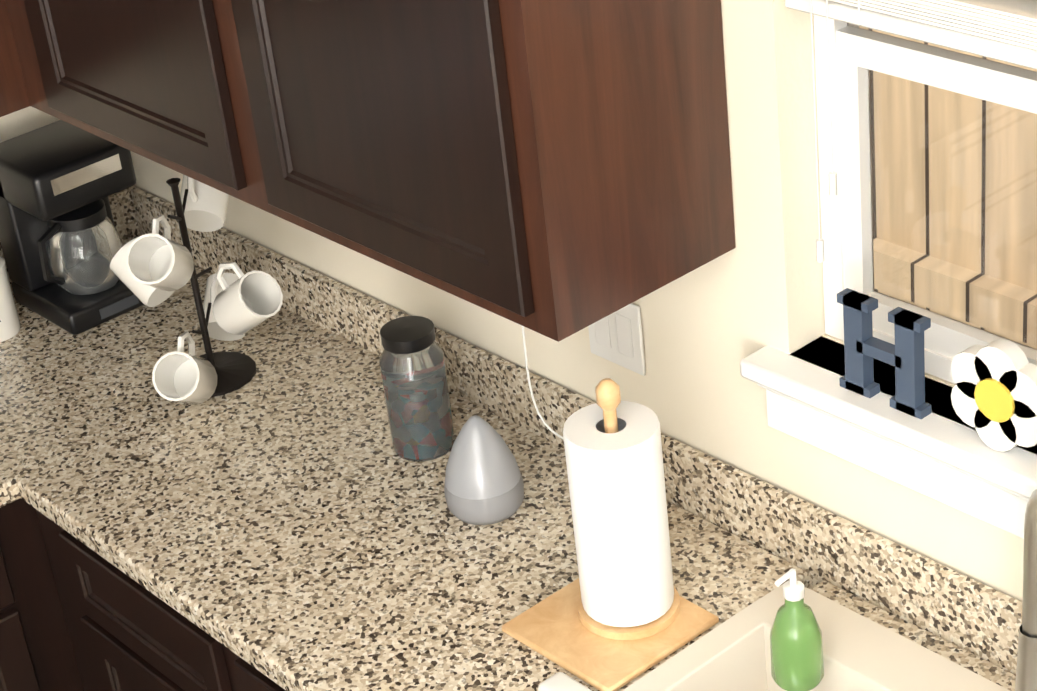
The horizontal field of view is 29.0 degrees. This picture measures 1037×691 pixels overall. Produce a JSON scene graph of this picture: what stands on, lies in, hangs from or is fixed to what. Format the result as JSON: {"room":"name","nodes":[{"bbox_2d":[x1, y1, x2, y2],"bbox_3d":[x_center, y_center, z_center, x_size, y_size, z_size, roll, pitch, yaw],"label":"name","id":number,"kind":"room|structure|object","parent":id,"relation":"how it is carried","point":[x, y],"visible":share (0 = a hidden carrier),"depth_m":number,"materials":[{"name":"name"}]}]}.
{"room":"kitchen","nodes":[
{"label":"kitchen","id":0,"kind":"room"},
{"bbox_2d":[0,106,59,141],"bbox_3d":[-3.552,0.520,1.774,7.440,3.280,0.120,-28,35,-33],"label":"wall","id":1,"kind":"structure","parent":0,"point":[21,121],"depth_m":3.78,"materials":[{"name":"beige paint"}]},
{"bbox_2d":[0,100,3,116],"bbox_3d":[-1.297,-0.628,3.069,0.780,0.814,0.369,-28,35,-33],"label":"upper cabinet","id":2,"kind":"object","parent":1,"relation":"attached to","point":[1,101],"depth_m":3.38,"materials":[{"name":"brown wood"}]},
{"bbox_2d":[130,0,1036,601],"bbox_3d":[2.052,0.705,0.958,0.120,2.560,8.500,-28,35,-33],"label":"wall","id":3,"kind":"structure","parent":0,"point":[708,326],"depth_m":2.70,"materials":[{"name":"beige paint"}]},
{"bbox_2d":[0,0,735,341],"bbox_3d":[-0.426,-0.653,2.922,0.378,0.814,1.703,-28,35,-33],"label":"upper cabinet","id":4,"kind":"object","parent":3,"relation":"attached to","point":[558,170],"depth_m":2.55,"materials":[{"name":"brown wood"}]},
{"bbox_2d":[522,326,563,439],"bbox_3d":[0.030,0.005,3.065,0.059,0.299,0.136,-28,35,-33],"label":"power cord","id":5,"kind":"object","parent":3,"relation":"attached to","point":[532,396],"visible":0.15,"depth_m":3.08,"materials":[{"name":"white plastic"}]},
{"bbox_2d":[588,303,645,375],"bbox_3d":[0.141,-0.022,2.940,0.008,0.115,0.115,-28,35,-33],"label":"light switch","id":6,"kind":"object","parent":3,"relation":"attached to","point":[616,337],"visible":0.77,"depth_m":2.93,"materials":[{"name":"white plastic"}]},
{"bbox_2d":[740,336,1036,538],"bbox_3d":[0.675,0.197,2.391,0.122,0.115,1.005,-28,35,-33],"label":"window sill","id":7,"kind":"structure","parent":3,"relation":"attached to","point":[954,464],"depth_m":2.54,"materials":[{"name":"white"}]},
{"bbox_2d":[837,288,930,418],"bbox_3d":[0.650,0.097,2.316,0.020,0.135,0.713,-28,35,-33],"label":"letter h","id":8,"kind":"object","parent":7,"relation":"on","point":[903,355],"visible":0.98,"depth_m":2.50,"materials":[{"name":"blue painted wood"}]},
{"bbox_2d":[951,339,1036,451],"bbox_3d":[0.574,0.061,2.389,0.028,0.142,0.131,-28,35,-33],"label":"decor","id":9,"kind":"object","parent":7,"relation":"on","point":[994,396],"visible":1,"depth_m":2.38,"materials":[{"name":"white"}]},
{"bbox_2d":[814,15,1036,383],"bbox_3d":[0.684,-0.261,2.199,0.056,0.861,0.911,-28,35,-33],"label":"window","id":10,"kind":"structure","parent":3,"relation":"in","point":[929,210],"depth_m":2.49,"materials":[{"name":"white wood"}]},
{"bbox_2d":[785,0,1036,262],"bbox_3d":[0.599,-0.292,2.105,0.148,0.717,1.051,-28,35,-33],"label":"window blind","id":11,"kind":"object","parent":10,"relation":"attached to","point":[1004,30],"visible":1,"depth_m":2.26,"materials":[{"name":"white plastic"}]},
{"bbox_3d":[-0.534,3.290,-0.383,7.440,0.100,8.740,-28,35,-33],"label":"floor","id":12,"kind":"structure","parent":0,"visible":0},
{"bbox_2d":[0,498,71,690],"bbox_3d":[-0.926,0.503,3.724,1.158,0.876,0.638,-28,35,-33],"label":"base cabinet","id":13,"kind":"object","parent":12,"relation":"on","point":[30,660],"depth_m":3.35,"materials":[{"name":"brown wood"}]},
{"bbox_2d":[0,466,11,507],"bbox_3d":[-1.219,0.191,3.299,0.510,0.137,0.647,-28,35,-33],"label":"countertop","id":14,"kind":"structure","parent":13,"relation":"on","point":[5,498],"depth_m":3.23,"materials":[{"name":"stone"}]},
{"bbox_2d":[20,498,215,690],"bbox_3d":[-0.341,0.581,3.456,0.637,0.876,0.585,-28,35,-33],"label":"base cabinet","id":15,"kind":"object","parent":12,"relation":"on","point":[76,614],"depth_m":3.20,"materials":[{"name":"brown wood"}]},
{"bbox_2d":[200,629,285,690],"bbox_3d":[0.027,0.749,3.071,0.637,0.876,0.531,-28,35,-33],"label":"base cabinet","id":16,"kind":"object","parent":12,"relation":"on","point":[230,672],"depth_m":2.92,"materials":[{"name":"brown wood"}]},
{"bbox_2d":[0,186,1022,690],"bbox_3d":[0.445,0.528,2.324,0.650,0.137,4.387,-28,35,-33],"label":"countertop","id":17,"kind":"structure","parent":16,"relation":"on","point":[286,518],"depth_m":3.03,"materials":[{"name":"stone"}]},
{"bbox_2d":[0,256,20,341],"bbox_3d":[-0.970,-0.095,3.648,0.100,0.169,0.101,-28,35,-33],"label":"sugar canister","id":18,"kind":"object","parent":17,"relation":"on","point":[10,325],"visible":1,"depth_m":3.65,"materials":[{"name":"white ceramic"}]},
{"bbox_2d":[0,120,143,334],"bbox_3d":[-0.825,-0.222,3.696,0.208,0.315,0.227,-28,35,-33],"label":"coffee maker","id":19,"kind":"object","parent":17,"relation":"on","point":[61,181],"visible":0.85,"depth_m":3.64,"materials":[{"name":"black plastic"}]},
{"bbox_2d":[110,174,282,404],"bbox_3d":[-0.546,-0.111,3.371,0.237,0.375,0.340,-16,30,-16],"label":"mug tree","id":20,"kind":"object","parent":17,"relation":"on","point":[154,268],"visible":0.96,"depth_m":3.33,"materials":[{"name":"white ceramic"}]},
{"bbox_2d":[379,316,454,461],"bbox_3d":[-0.161,0.066,3.134,0.100,0.214,0.099,-28,35,-33],"label":"jar","id":21,"kind":"object","parent":17,"relation":"on","point":[415,383],"visible":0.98,"depth_m":3.10,"materials":[{"name":"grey glass"}]},
{"bbox_2d":[444,416,523,524],"bbox_3d":[-0.056,0.173,2.976,0.120,0.158,0.120,-28,35,-33],"label":"diffuser","id":22,"kind":"object","parent":17,"relation":"on","point":[484,484],"visible":1,"depth_m":2.94,"materials":[{"name":"grey"}]},
{"bbox_2d":[538,672,591,690],"bbox_3d":[0.061,0.450,2.593,0.045,0.020,0.070,-28,35,-33],"label":"soap bar","id":23,"kind":"object","parent":17,"relation":"on","point":[559,681],"visible":0.98,"depth_m":2.60,"materials":[{"name":"white"}]},
{"bbox_2d":[502,578,718,690],"bbox_3d":[0.124,0.377,2.719,0.210,0.012,0.215,-28,35,-33],"label":"cutting board","id":24,"kind":"object","parent":17,"relation":"on","point":[552,628],"visible":0.67,"depth_m":2.68,"materials":[{"name":"brown wood"}]},
{"bbox_2d":[563,378,679,639],"bbox_3d":[0.132,0.201,2.646,0.140,0.362,0.140,-28,35,-33],"label":"paper towel","id":25,"kind":"object","parent":24,"relation":"on","point":[614,464],"visible":1,"depth_m":2.61,"materials":[{"name":"white paper"}]},
{"bbox_2d":[623,580,1009,690],"bbox_3d":[0.464,0.648,2.353,0.554,0.202,0.874,-28,35,-33],"label":"sink","id":26,"kind":"object","parent":17,"relation":"in","point":[860,653],"visible":0.84,"depth_m":2.62,"materials":[{"name":"beige ceramic"}]},
{"bbox_2d":[770,568,823,690],"bbox_3d":[0.351,0.354,2.546,0.068,0.171,0.067,-28,35,-33],"label":"soap bottle","id":27,"kind":"object","parent":26,"relation":"on","point":[796,650],"visible":1,"depth_m":2.53,"materials":[{"name":"green plastic"}]},
{"bbox_2d":[1015,489,1036,690],"bbox_3d":[0.633,0.356,2.219,0.176,0.398,0.292,-28,35,-33],"label":"faucet","id":28,"kind":"object","parent":17,"relation":"on","point":[1026,674],"visible":1,"depth_m":2.33,"materials":[{"name":"silver metal"}]}
]}

